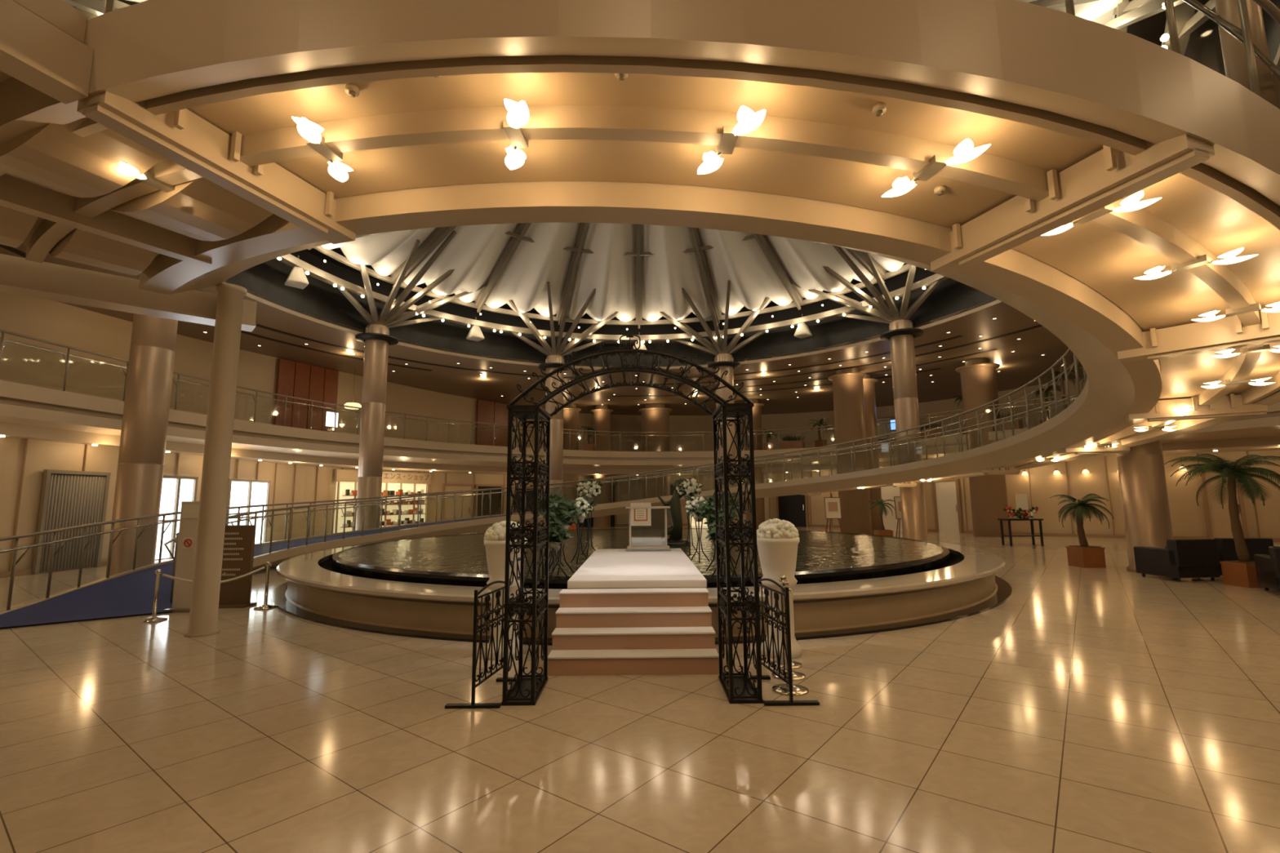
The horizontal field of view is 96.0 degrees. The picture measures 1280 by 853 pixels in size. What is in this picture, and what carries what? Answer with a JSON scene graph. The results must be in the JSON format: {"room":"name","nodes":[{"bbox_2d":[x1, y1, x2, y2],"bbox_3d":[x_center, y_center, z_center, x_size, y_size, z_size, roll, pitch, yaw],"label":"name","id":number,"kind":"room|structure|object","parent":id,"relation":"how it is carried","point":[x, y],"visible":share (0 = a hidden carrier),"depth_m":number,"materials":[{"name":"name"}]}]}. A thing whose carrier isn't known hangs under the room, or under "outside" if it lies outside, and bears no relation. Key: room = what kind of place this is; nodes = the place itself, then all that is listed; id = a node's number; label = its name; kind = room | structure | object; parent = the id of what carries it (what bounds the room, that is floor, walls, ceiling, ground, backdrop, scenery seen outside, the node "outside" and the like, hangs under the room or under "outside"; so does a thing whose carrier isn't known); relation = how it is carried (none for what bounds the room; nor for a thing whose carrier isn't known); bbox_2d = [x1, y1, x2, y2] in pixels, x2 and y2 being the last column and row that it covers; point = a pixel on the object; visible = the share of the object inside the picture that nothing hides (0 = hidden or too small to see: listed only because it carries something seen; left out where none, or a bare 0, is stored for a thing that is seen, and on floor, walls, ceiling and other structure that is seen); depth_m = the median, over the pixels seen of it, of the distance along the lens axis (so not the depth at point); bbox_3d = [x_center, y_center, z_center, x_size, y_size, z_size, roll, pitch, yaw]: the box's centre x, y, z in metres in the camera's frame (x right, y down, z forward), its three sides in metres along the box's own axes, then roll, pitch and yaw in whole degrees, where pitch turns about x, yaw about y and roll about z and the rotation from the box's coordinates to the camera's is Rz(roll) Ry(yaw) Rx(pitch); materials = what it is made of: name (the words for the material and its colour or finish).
{"room":"hotel lobby","nodes":[
{"label":"hotel lobby","id":0,"kind":"room"},
{"bbox_2d":[0,292,1084,451],"bbox_3d":[3.253,-1.733,17.975,41.537,2.950,39.225,-1,-7,0],"label":"wall","id":1,"kind":"structure","parent":0,"point":[51,321],"depth_m":21.00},
{"bbox_2d":[273,358,338,431],"bbox_3d":[-13.032,-0.986,22.581,0.120,2.900,2.439,-4,-8,25],"label":"door","id":2,"kind":"structure","parent":1,"relation":"attached to","point":[294,379],"depth_m":22.42,"materials":[{"name":"brown wood"}]},
{"bbox_2d":[475,399,508,446],"bbox_3d":[-7.999,0.102,31.414,0.120,2.900,2.207,-6,-9,36],"label":"door","id":3,"kind":"structure","parent":1,"relation":"attached to","point":[487,411],"depth_m":31.27,"materials":[{"name":"brown wood"}]},
{"bbox_2d":[876,416,896,439],"bbox_3d":[14.342,0.143,34.357,2.104,1.350,0.050,-6,-9,35],"label":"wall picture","id":4,"kind":"object","parent":1,"relation":"attached to","point":[882,428],"visible":0.29,"depth_m":34.22,"materials":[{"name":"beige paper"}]},
{"bbox_2d":[0,525,1279,852],"bbox_3d":[0.031,3.584,16.176,60.000,0.001,57.000,0,-7,0],"label":"floor","id":5,"kind":"structure","parent":0,"point":[1113,708],"depth_m":3.66,"materials":[{"name":"tile"}]},
{"bbox_2d":[105,274,177,577],"bbox_3d":[-10.205,-0.588,11.949,1.320,7.380,1.320,-1,-7,0],"label":"column","id":6,"kind":"structure","parent":5,"relation":"on","point":[144,424],"depth_m":11.62,"materials":[{"name":"brown"}]},
{"bbox_2d":[139,569,167,622],"bbox_3d":[-6.331,2.206,7.538,0.280,0.650,0.280,-1,-7,0],"label":"stanchion post","id":7,"kind":"object","parent":5,"relation":"on","point":[153,619],"visible":1,"depth_m":7.51,"materials":[{"name":"silver metal"}]},
{"bbox_2d":[163,501,199,613],"bbox_3d":[-6.484,1.854,8.289,0.360,1.540,0.300,-1,-7,0],"label":"sign stand","id":8,"kind":"object","parent":5,"relation":"on","point":[182,592],"visible":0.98,"depth_m":8.25,"materials":[{"name":"beige metal"}]},
{"bbox_2d":[183,283,246,636],"bbox_3d":[-5.127,0.335,6.990,0.340,4.200,0.340,-1,-7,0],"label":"slim column","id":9,"kind":"structure","parent":5,"relation":"on","point":[208,557],"depth_m":6.89,"materials":[{"name":"beige"}]},
{"bbox_2d":[218,524,257,608],"bbox_3d":[-6.032,2.067,8.563,0.560,1.180,0.300,-1,-7,0],"label":"directional sign","id":10,"kind":"object","parent":5,"relation":"on","point":[239,540],"visible":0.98,"depth_m":8.54,"materials":[{"name":"brown wood"}]},
{"bbox_2d":[253,561,276,609],"bbox_3d":[-5.430,2.306,8.381,0.280,0.650,0.280,-1,-7,0],"label":"stanchion post","id":11,"kind":"object","parent":5,"relation":"on","point":[265,606],"visible":1,"depth_m":8.36,"materials":[{"name":"silver metal"}]},
{"bbox_2d":[161,566,265,582],"bbox_3d":[-5.882,2.083,7.982,1.166,0.191,0.028,6,-10,-43],"label":"rope","id":12,"kind":"object","parent":11,"relation":"attached to","point":[263,567],"visible":0.72,"depth_m":8.04,"materials":[{"name":"beige"}]},
{"bbox_2d":[355,324,398,530],"bbox_3d":[-8.733,0.275,18.785,1.320,7.380,1.320,-1,-7,0],"label":"column","id":13,"kind":"structure","parent":5,"relation":"on","point":[376,338],"depth_m":18.58,"materials":[{"name":"brown"}]},
{"bbox_2d":[444,580,516,708],"bbox_3d":[-1.230,1.678,4.595,0.400,0.860,0.670,0,-7,0],"label":"fence panel","id":14,"kind":"object","parent":5,"relation":"on","point":[473,704],"depth_m":4.46,"materials":[{"name":"black metal"}]},
{"bbox_2d":[483,520,527,660],"bbox_3d":[-1.347,1.600,5.745,0.432,1.310,0.430,-1,-7,0],"label":"pedestal","id":15,"kind":"object","parent":5,"relation":"on","point":[495,535],"visible":0.41,"depth_m":5.62,"materials":[{"name":"white ceramic"}]},
{"bbox_2d":[538,355,570,524],"bbox_3d":[-3.432,0.769,23.002,1.320,7.380,1.320,-1,-7,0],"label":"column","id":16,"kind":"structure","parent":5,"relation":"on","point":[553,362],"depth_m":22.82,"materials":[{"name":"brown"}]},
{"bbox_2d":[562,404,581,526],"bbox_3d":[-3.981,2.205,32.487,1.320,6.950,1.320,-1,-7,0],"label":"column","id":17,"kind":"structure","parent":5,"relation":"on","point":[571,413],"depth_m":32.25,"materials":[{"name":"brown metal"}]},
{"bbox_2d":[590,404,613,528],"bbox_3d":[-2.180,2.253,32.983,1.320,6.950,1.320,-1,-7,0],"label":"column","id":18,"kind":"structure","parent":5,"relation":"on","point":[602,414],"depth_m":32.70,"materials":[{"name":"brown metal"}]},
{"bbox_2d":[501,330,763,706],"bbox_3d":[-0.069,0.723,4.742,1.950,2.772,0.620,-1,-7,0],"label":"arch","id":19,"kind":"object","parent":5,"relation":"on","point":[738,687],"visible":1,"depth_m":4.59,"materials":[{"name":"black metal"}]},
{"bbox_2d":[547,587,719,675],"bbox_3d":[-0.058,1.919,5.501,1.490,0.592,1.000,-1,-7,0],"label":"carpeted steps","id":20,"kind":"structure","parent":5,"relation":"on","point":[597,631],"depth_m":5.25,"materials":[{"name":"beige carpet"}]},
{"bbox_2d":[0,0,1279,629],"bbox_3d":[0.044,0.456,12.879,19.757,5.359,20.497,0,-7,-6],"label":"ramp","id":21,"kind":"object","parent":5,"relation":"on","point":[1079,117],"visible":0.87,"depth_m":3.82,"materials":[{"name":"paint"}]},
{"bbox_2d":[0,0,273,332],"bbox_3d":[-6.589,-2.298,2.023,9.806,0.614,6.881,6,-10,-42],"label":"ceiling","id":22,"kind":"structure","parent":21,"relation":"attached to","point":[42,47],"depth_m":4.67,"materials":[{"name":"paint"}]},
{"bbox_2d":[119,161,175,192],"bbox_3d":[-3.680,-1.845,4.400,0.159,0.089,0.740,-1,-7,5],"label":"ceiling lamp","id":23,"kind":"object","parent":21,"relation":"attached to","point":[147,177],"visible":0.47,"depth_m":4.32,"materials":[{"name":"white glass"}]},
{"bbox_2d":[291,116,353,182],"bbox_3d":[-2.150,-1.879,3.922,0.159,0.089,0.740,0,-7,-4],"label":"ceiling lamp","id":24,"kind":"object","parent":21,"relation":"attached to","point":[309,131],"visible":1,"depth_m":3.88,"materials":[{"name":"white glass"}]},
{"bbox_2d":[502,98,529,169],"bbox_3d":[-0.799,-1.871,3.714,0.159,0.089,0.740,1,-7,-12],"label":"ceiling lamp","id":25,"kind":"object","parent":21,"relation":"attached to","point":[517,116],"visible":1,"depth_m":3.65,"materials":[{"name":"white glass"}]},
{"bbox_2d":[697,105,766,174],"bbox_3d":[0.566,-1.819,3.692,0.159,0.089,0.740,2,-8,-20],"label":"ceiling lamp","id":26,"kind":"object","parent":21,"relation":"attached to","point":[748,120],"visible":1,"depth_m":3.61,"materials":[{"name":"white glass"}]},
{"bbox_2d":[881,138,991,197],"bbox_3d":[1.954,-1.715,3.861,0.159,0.089,0.740,3,-8,-28],"label":"ceiling lamp","id":27,"kind":"object","parent":21,"relation":"attached to","point":[964,152],"visible":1,"depth_m":3.79,"materials":[{"name":"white glass"}]},
{"bbox_2d":[1040,191,1161,235],"bbox_3d":[3.335,-1.550,4.232,0.159,0.089,0.740,5,-9,-36],"label":"ceiling lamp","id":28,"kind":"object","parent":21,"relation":"attached to","point":[1131,203],"visible":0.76,"depth_m":4.12,"materials":[{"name":"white glass"}]},
{"bbox_2d":[1133,247,1257,279],"bbox_3d":[4.554,-1.327,4.747,0.159,0.089,0.740,7,-10,-44],"label":"ceiling lamp","id":29,"kind":"object","parent":21,"relation":"attached to","point":[1229,257],"visible":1,"depth_m":4.69,"materials":[{"name":"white glass"}]},
{"bbox_2d":[1191,302,1279,321],"bbox_3d":[5.675,-1.079,5.409,0.740,0.089,0.159,-6,-9,37],"label":"ceiling lamp","id":30,"kind":"object","parent":21,"relation":"attached to","point":[1210,316],"visible":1,"depth_m":5.41,"materials":[{"name":"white glass"}]},
{"bbox_2d":[1200,377,1275,388],"bbox_3d":[7.508,-0.543,7.238,0.739,0.089,0.159,-4,-8,22],"label":"ceiling lamp","id":31,"kind":"object","parent":21,"relation":"attached to","point":[1259,382],"visible":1,"depth_m":7.21,"materials":[{"name":"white glass"}]},
{"bbox_2d":[1211,343,1279,358],"bbox_3d":[6.646,-0.817,6.215,0.740,0.089,0.159,-5,-8,30],"label":"ceiling lamp","id":32,"kind":"object","parent":21,"relation":"attached to","point":[1227,353],"visible":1,"depth_m":6.25,"materials":[{"name":"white glass"}]},
{"bbox_2d":[1214,0,1277,107],"bbox_3d":[4.782,-3.457,4.621,0.240,2.950,0.240,-1,-7,0],"label":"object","id":33,"kind":"structure","parent":21,"relation":"on","point":[1233,53],"depth_m":4.48,"materials":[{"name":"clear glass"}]},
{"bbox_2d":[271,528,1012,645],"bbox_3d":[0.025,2.875,12.940,14.000,0.585,14.000,-1,-7,0],"label":"surround","id":34,"kind":"object","parent":5,"relation":"on","point":[960,581],"visible":0.46,"depth_m":7.08,"materials":[{"name":"stone"}]},
{"bbox_2d":[540,524,573,580],"bbox_3d":[-0.998,1.454,6.820,0.442,0.674,0.370,-1,-7,0],"label":"stand","id":35,"kind":"object","parent":34,"relation":"on","point":[557,535],"visible":0.88,"depth_m":6.77,"materials":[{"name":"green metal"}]},
{"bbox_2d":[567,548,706,588],"bbox_3d":[-0.028,1.907,8.023,1.460,0.076,4.000,-1,-7,0],"label":"runway","id":36,"kind":"object","parent":34,"relation":"on","point":[613,567],"visible":1,"depth_m":6.90,"materials":[{"name":"white fabric"}]},
{"bbox_2d":[625,502,670,549],"bbox_3d":[0.135,1.682,9.715,0.750,0.790,0.420,-1,-7,0],"label":"lectern","id":37,"kind":"object","parent":36,"relation":"on","point":[639,513],"visible":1,"depth_m":9.56,"materials":[{"name":"beige wood"}]},
{"bbox_2d":[337,528,943,576],"bbox_3d":[0.023,2.590,12.976,12.120,0.001,12.120,0,-7,0],"label":"pool water","id":38,"kind":"object","parent":34,"relation":"in","point":[816,550],"visible":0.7,"depth_m":10.49,"materials":[{"name":"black liquid"}]},
{"bbox_2d":[529,491,569,568],"bbox_3d":[-1.216,1.410,8.003,0.616,1.066,0.626,-1,-7,0],"label":"stand","id":39,"kind":"object","parent":38,"relation":"on","point":[553,498],"visible":0.17,"depth_m":7.95,"materials":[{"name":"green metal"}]},
{"bbox_2d":[539,495,582,575],"bbox_3d":[-0.990,1.361,7.297,0.476,0.979,0.589,4,-8,-30],"label":"stand","id":40,"kind":"object","parent":38,"relation":"on","point":[562,513],"visible":0.84,"depth_m":7.25,"materials":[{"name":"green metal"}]},
{"bbox_2d":[568,495,597,564],"bbox_3d":[-0.855,1.508,8.471,0.466,0.985,0.391,-1,-7,0],"label":"stand","id":41,"kind":"object","parent":38,"relation":"on","point":[582,504],"visible":0.6,"depth_m":8.44,"materials":[{"name":"white plant"}]},
{"bbox_2d":[573,476,603,556],"bbox_3d":[-0.881,1.490,9.627,0.530,1.315,0.429,-1,-7,0],"label":"stand","id":42,"kind":"object","parent":38,"relation":"on","point":[592,488],"visible":0.98,"depth_m":9.61,"materials":[{"name":"white plant"}]},
{"bbox_2d":[657,478,690,546],"bbox_3d":[0.736,1.812,12.067,0.600,1.459,0.591,-7,-9,40],"label":"bronze sculpture","id":43,"kind":"object","parent":38,"relation":"in","point":[674,531],"visible":0.67,"depth_m":11.95,"materials":[{"name":"black metal"}]},
{"bbox_2d":[675,478,702,555],"bbox_3d":[0.837,1.499,9.654,0.462,1.273,0.484,-1,-7,0],"label":"stand","id":44,"kind":"object","parent":38,"relation":"on","point":[690,488],"visible":0.99,"depth_m":9.61,"materials":[{"name":"white plant"}]},
{"bbox_2d":[684,496,709,563],"bbox_3d":[0.874,1.509,8.481,0.399,0.956,0.426,-4,-8,26],"label":"stand","id":45,"kind":"object","parent":38,"relation":"on","point":[693,505],"visible":0.63,"depth_m":8.45,"materials":[{"name":"white plant"}]},
{"bbox_2d":[694,497,738,571],"bbox_3d":[0.977,1.355,7.273,0.558,0.952,0.551,-1,-7,0],"label":"stand","id":46,"kind":"object","parent":38,"relation":"on","point":[709,511],"visible":0.6,"depth_m":7.26,"materials":[{"name":"plant"}]},
{"bbox_2d":[703,490,746,564],"bbox_3d":[1.178,1.398,7.984,0.609,1.044,0.676,-1,-7,0],"label":"stand","id":47,"kind":"object","parent":38,"relation":"on","point":[730,500],"visible":0.22,"depth_m":7.97,"materials":[{"name":"plant"}]},
{"bbox_2d":[705,521,738,578],"bbox_3d":[0.991,1.446,6.827,0.415,0.658,0.389,3,-8,-25],"label":"stand","id":48,"kind":"object","parent":34,"relation":"on","point":[712,531],"visible":0.14,"depth_m":6.84,"materials":[{"name":"plant"}]},
{"bbox_2d":[639,404,671,527],"bbox_3d":[0.919,2.226,32.983,1.920,6.950,1.920,-1,-7,0],"label":"column","id":49,"kind":"structure","parent":5,"relation":"on","point":[655,417],"depth_m":32.46,"materials":[{"name":"brown metal"}]},
{"bbox_2d":[707,353,740,526],"bbox_3d":[3.445,0.709,23.002,1.320,7.380,1.320,-1,-7,0],"label":"column","id":50,"kind":"structure","parent":5,"relation":"on","point":[725,362],"depth_m":22.93,"materials":[{"name":"brown"}]},
{"bbox_2d":[742,399,764,528],"bbox_3d":[6.218,1.989,31.496,1.320,6.950,1.320,-1,-7,0],"label":"column","id":51,"kind":"structure","parent":5,"relation":"on","point":[757,413],"depth_m":31.14,"materials":[{"name":"brown metal"}]},
{"bbox_2d":[756,518,801,659],"bbox_3d":[1.375,1.570,5.696,0.436,1.310,0.431,-1,-7,0],"label":"pedestal","id":52,"kind":"object","parent":5,"relation":"on","point":[777,540],"visible":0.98,"depth_m":5.58,"materials":[{"name":"white ceramic"}]},
{"bbox_2d":[751,577,819,706],"bbox_3d":[1.110,1.658,4.595,0.400,0.860,0.670,0,-7,0],"label":"fence panel","id":53,"kind":"object","parent":5,"relation":"on","point":[791,702],"depth_m":4.48,"materials":[{"name":"black metal"}]},
{"bbox_2d":[770,574,801,669],"bbox_3d":[1.325,1.776,5.296,0.280,0.800,0.280,-1,-7,0],"label":"stanchion post","id":54,"kind":"object","parent":5,"relation":"on","point":[795,664],"visible":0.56,"depth_m":5.23,"materials":[{"name":"silver metal"}]},
{"bbox_2d":[771,579,805,681],"bbox_3d":[1.265,1.734,4.968,0.280,0.800,0.280,-1,-7,0],"label":"stanchion post","id":55,"kind":"object","parent":5,"relation":"on","point":[797,676],"visible":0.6,"depth_m":4.92,"materials":[{"name":"silver metal"}]},
{"bbox_2d":[772,586,808,696],"bbox_3d":[1.185,1.688,4.601,0.280,0.800,0.280,-1,-7,0],"label":"stanchion post","id":56,"kind":"object","parent":5,"relation":"on","point":[782,688],"visible":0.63,"depth_m":4.52,"materials":[{"name":"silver metal"}]},
{"bbox_2d":[823,493,842,532],"bbox_3d":[7.255,3.393,21.863,0.739,1.708,0.584,-1,-7,0],"label":"easel","id":57,"kind":"object","parent":5,"relation":"on","point":[832,504],"visible":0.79,"depth_m":21.64,"materials":[{"name":"beige paper"}]},
{"bbox_2d":[828,368,872,534],"bbox_3d":[8.909,1.038,24.255,1.560,6.950,1.560,-1,-7,0],"label":"column","id":58,"kind":"structure","parent":5,"relation":"on","point":[850,424],"depth_m":23.83,"materials":[{"name":"brown metal"}]},
{"bbox_2d":[862,373,883,533],"bbox_3d":[9.911,1.169,25.346,1.420,6.950,1.420,-1,-7,0],"label":"column","id":59,"kind":"structure","parent":5,"relation":"on","point":[868,383],"depth_m":24.95,"materials":[{"name":"brown metal"}]},
{"bbox_2d":[868,498,894,537],"bbox_3d":[8.233,3.201,19.574,0.753,1.481,0.752,4,-9,-31],"label":"potted palm","id":60,"kind":"object","parent":5,"relation":"on","point":[882,531],"visible":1,"depth_m":19.47,"materials":[{"name":"green plant"}]},
{"bbox_2d":[893,495,901,537],"bbox_3d":[9.454,3.247,20.871,0.739,1.708,0.584,-1,-7,0],"label":"easel","id":61,"kind":"object","parent":5,"relation":"on","point":[896,499],"visible":0.26,"depth_m":20.66,"materials":[{"name":"brown wood"}]},
{"bbox_2d":[880,319,928,540],"bbox_3d":[8.736,0.122,18.785,1.320,7.380,1.320,-1,-7,0],"label":"column","id":62,"kind":"structure","parent":5,"relation":"on","point":[901,333],"depth_m":18.59,"materials":[{"name":"brown"}]},
{"bbox_2d":[955,358,1008,537],"bbox_3d":[13.608,0.807,22.767,1.560,6.950,1.560,-1,-7,0],"label":"column","id":63,"kind":"structure","parent":5,"relation":"on","point":[988,493],"depth_m":22.39,"materials":[{"name":"brown metal"}]},
{"bbox_2d":[997,493,1044,546],"bbox_3d":[11.926,2.916,18.063,1.100,1.600,0.500,-1,-7,0],"label":"display table","id":64,"kind":"object","parent":5,"relation":"on","point":[1021,500],"visible":1,"depth_m":18.07,"materials":[{"name":"black wood"}]},
{"bbox_2d":[1050,493,1114,568],"bbox_3d":[9.593,2.244,12.509,1.014,1.560,1.001,-3,-8,21],"label":"potted palm","id":65,"kind":"object","parent":5,"relation":"on","point":[1083,555],"visible":1,"depth_m":12.36,"materials":[{"name":"green plant"}]},
{"bbox_2d":[1115,440,1173,572],"bbox_3d":[10.194,-0.766,11.949,1.320,7.380,1.320,-1,-7,0],"label":"column","id":66,"kind":"structure","parent":5,"relation":"on","point":[1141,471],"depth_m":11.43,"materials":[{"name":"brown"}]},
{"bbox_2d":[1133,538,1220,582],"bbox_3d":[9.742,2.402,10.479,0.820,0.730,0.820,0,-7,-6],"label":"sofa","id":67,"kind":"object","parent":5,"relation":"on","point":[1182,557],"visible":1,"depth_m":10.11,"materials":[{"name":"black leather"}]},
{"bbox_2d":[1162,453,1279,587],"bbox_3d":[10.078,1.568,9.793,1.593,2.203,1.630,-1,-7,0],"label":"potted palm","id":68,"kind":"object","parent":5,"relation":"on","point":[1242,572],"visible":0.99,"depth_m":9.66,"materials":[{"name":"green plant"}]},
{"bbox_2d":[1213,537,1273,575],"bbox_3d":[10.870,2.408,10.608,0.820,0.730,0.820,-2,-7,9],"label":"armchair","id":69,"kind":"object","parent":5,"relation":"on","point":[1226,546],"visible":0.16,"depth_m":10.25,"materials":[{"name":"black leather"}]},
{"bbox_2d":[1253,546,1279,591],"bbox_3d":[10.014,2.168,8.675,0.850,0.730,0.820,-5,-9,31],"label":"armchair","id":70,"kind":"object","parent":5,"relation":"on","point":[1267,566],"visible":1,"depth_m":8.75,"materials":[{"name":"black leather"}]},
{"bbox_2d":[0,380,1279,475],"bbox_3d":[3.271,0.250,17.721,41.537,1.050,39.225,-1,-7,0],"label":"balcony","id":71,"kind":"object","parent":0,"point":[27,411],"depth_m":19.00,"materials":[{"name":"paint"}]},
{"bbox_2d":[325,411,337,431],"bbox_3d":[-11.160,-0.134,20.859,0.080,0.760,0.420,-4,-8,28],"label":"lamp","id":72,"kind":"object","parent":71,"relation":"on","point":[330,419],"visible":0.82,"depth_m":20.81,"materials":[{"name":"white"}]},
{"bbox_2d":[0,329,1081,451],"bbox_3d":[2.373,-1.224,14.316,31.801,1.026,32.133,-1,-7,0],"label":"balcony railing","id":73,"kind":"object","parent":71,"relation":"on","point":[2,331],"visible":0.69,"depth_m":20.19,"materials":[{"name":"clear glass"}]},
{"bbox_2d":[781,434,805,448],"bbox_3d":[7.829,0.769,29.409,1.253,0.812,0.459,-4,-8,27],"label":"planter box","id":74,"kind":"object","parent":71,"relation":"on","point":[784,445],"visible":0.96,"depth_m":29.28,"materials":[{"name":"brown wood"}]},
{"bbox_2d":[808,417,829,447],"bbox_3d":[9.079,0.371,29.152,1.168,1.515,1.187,-1,-7,0],"label":"potted palm","id":75,"kind":"object","parent":71,"relation":"on","point":[818,443],"visible":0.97,"depth_m":29.08,"materials":[{"name":"green plant"}]},
{"bbox_2d":[920,421,945,439],"bbox_3d":[12.478,0.140,24.790,0.447,0.806,1.175,4,-8,-30],"label":"planter box","id":76,"kind":"object","parent":71,"relation":"on","point":[939,430],"visible":0.57,"depth_m":24.55,"materials":[{"name":"brown wood"}]},
{"bbox_2d":[995,411,1022,431],"bbox_3d":[14.024,-0.207,22.154,0.447,0.798,1.130,3,-8,-27],"label":"planter box","id":77,"kind":"object","parent":71,"relation":"on","point":[1007,425],"visible":0.52,"depth_m":21.93,"materials":[{"name":"brown wood"}]},
{"bbox_2d":[1032,385,1061,424],"bbox_3d":[15.595,-0.736,21.933,1.022,1.763,1.031,6,-10,-40],"label":"potted palm","id":78,"kind":"object","parent":71,"relation":"on","point":[1050,388],"visible":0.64,"depth_m":21.90,"materials":[{"name":"green plant"}]},
{"bbox_2d":[1044,364,1081,409],"bbox_3d":[15.502,-1.081,21.066,1.077,2.230,1.093,-1,-7,0],"label":"potted palm","id":79,"kind":"object","parent":71,"relation":"on","point":[1062,387],"visible":0.47,"depth_m":21.09,"materials":[{"name":"green plant"}]},
{"bbox_2d":[0,436,1279,572],"bbox_3d":[4.555,2.051,16.126,37.074,2.950,36.564,-1,-7,0],"label":"wall","id":80,"kind":"structure","parent":0,"point":[23,462],"depth_m":20.78,"materials":[{"name":"brown paint"}]},
{"bbox_2d":[31,469,111,574],"bbox_3d":[-13.285,2.197,13.494,0.120,2.300,1.488,-1,-7,3],"label":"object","id":81,"kind":"structure","parent":80,"relation":"in","point":[68,498],"depth_m":13.44,"materials":[{"name":"grey metal"}]},
{"bbox_2d":[155,475,198,559],"bbox_3d":[-13.154,2.553,16.276,0.120,2.300,1.291,-1,-7,3],"label":"window","id":82,"kind":"structure","parent":80,"relation":"in","point":[175,490],"depth_m":16.19,"materials":[{"name":"white glass"}]},
{"bbox_2d":[225,478,271,543],"bbox_3d":[-13.094,2.927,19.204,0.120,2.300,2.103,0,-7,-1],"label":"window","id":83,"kind":"structure","parent":80,"relation":"in","point":[241,492],"depth_m":19.29,"materials":[{"name":"white glass"}]},
{"bbox_2d":[333,469,431,533],"bbox_3d":[-11.315,3.459,25.718,0.375,2.870,5.026,-4,-8,26],"label":"shop","id":84,"kind":"object","parent":80,"relation":"attached to","point":[393,483],"visible":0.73,"depth_m":26.00,"materials":[{"name":"paint"}]},
{"bbox_2d":[441,484,473,519],"bbox_3d":[-9.234,4.118,29.153,0.120,2.400,1.691,-7,-10,43],"label":"door","id":85,"kind":"structure","parent":80,"relation":"in","point":[447,508],"depth_m":29.14,"materials":[{"name":"brown wood"}]},
{"bbox_2d":[474,484,503,516],"bbox_3d":[-7.959,4.265,30.386,1.576,2.400,0.120,6,-10,-42],"label":"door","id":86,"kind":"structure","parent":80,"relation":"in","point":[496,499],"depth_m":30.37,"materials":[{"name":"black wood"}]},
{"bbox_2d":[511,486,544,512],"bbox_3d":[-6.111,4.487,31.851,2.022,2.300,0.120,5,-9,-36],"label":"door","id":87,"kind":"structure","parent":80,"relation":"in","point":[529,492],"depth_m":31.86,"materials":[{"name":"black wood"}]},
{"bbox_2d":[577,483,616,527],"bbox_3d":[-2.726,4.577,33.571,2.777,2.500,0.120,2,-8,-17],"label":"door","id":88,"kind":"structure","parent":80,"relation":"in","point":[613,517],"depth_m":33.78,"materials":[{"name":"black"}]},
{"bbox_2d":[0,523,1279,577],"bbox_3d":[4.544,3.452,15.921,36.888,0.120,36.531,-1,-7,0],"label":"baseboard","id":89,"kind":"structure","parent":80,"relation":"attached to","point":[24,572],"depth_m":20.66,"materials":[{"name":"brown"}]},
{"bbox_2d":[776,494,808,527],"bbox_3d":[8.363,4.291,31.702,1.815,2.400,0.120,-7,-10,41],"label":"door","id":90,"kind":"structure","parent":80,"relation":"in","point":[793,509],"depth_m":31.57,"materials":[{"name":"black wood"}]},
{"bbox_2d":[880,485,902,530],"bbox_3d":[11.972,3.595,26.908,0.120,2.500,1.960,3,-8,-27],"label":"door","id":91,"kind":"structure","parent":80,"relation":"in","point":[890,522],"depth_m":27.17,"materials":[{"name":"white paint"}]},
{"bbox_2d":[932,478,963,533],"bbox_3d":[13.251,3.418,24.829,0.120,2.300,1.070,5,-9,-37],"label":"door","id":92,"kind":"structure","parent":80,"relation":"in","point":[946,493],"depth_m":24.80,"materials":[{"name":"white paint"}]},
{"bbox_2d":[1199,464,1248,538],"bbox_3d":[19.503,2.549,19.257,0.978,2.500,0.120,-4,-8,27],"label":"door","id":93,"kind":"structure","parent":80,"relation":"in","point":[1218,523],"depth_m":19.27,"materials":[{"name":"brown"}]},
{"bbox_2d":[0,93,1279,415],"bbox_3d":[-0.033,-3.822,13.797,54.000,0.212,54.000,0,-7,0],"label":"ceiling","id":94,"kind":"structure","parent":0,"point":[280,335],"depth_m":23.67,"materials":[{"name":"black"}]},
{"bbox_2d":[71,0,1279,370],"bbox_3d":[-0.041,-4.730,13.914,21.200,2.080,21.200,-1,-7,0],"label":"ceiling","id":95,"kind":"structure","parent":0,"point":[320,298],"depth_m":20.42,"materials":[{"name":"paint"}]},
{"bbox_2d":[63,0,1216,356],"bbox_3d":[-0.062,-7.123,14.002,20.590,6.250,20.353,-1,-7,0],"label":"roof truss","id":96,"kind":"object","parent":95,"relation":"attached to","point":[392,316],"visible":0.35,"depth_m":19.36,"materials":[{"name":"silver metal"}]},
{"bbox_2d":[321,0,1117,322],"bbox_3d":[-0.067,-7.723,14.297,17.999,5.245,17.999,1,-7,-13],"label":"ceiling","id":97,"kind":"structure","parent":96,"relation":"attached to","point":[473,252],"depth_m":19.67,"materials":[{"name":"white fabric"}]},
{"bbox_2d":[277,2,1168,342],"bbox_3d":[-0.042,-4.837,13.928,18.964,0.535,18.964,2,-8,-20],"label":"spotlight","id":98,"kind":"object","parent":96,"relation":"attached to","point":[1164,37],"visible":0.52,"depth_m":18.41,"materials":[{"name":"beige"}]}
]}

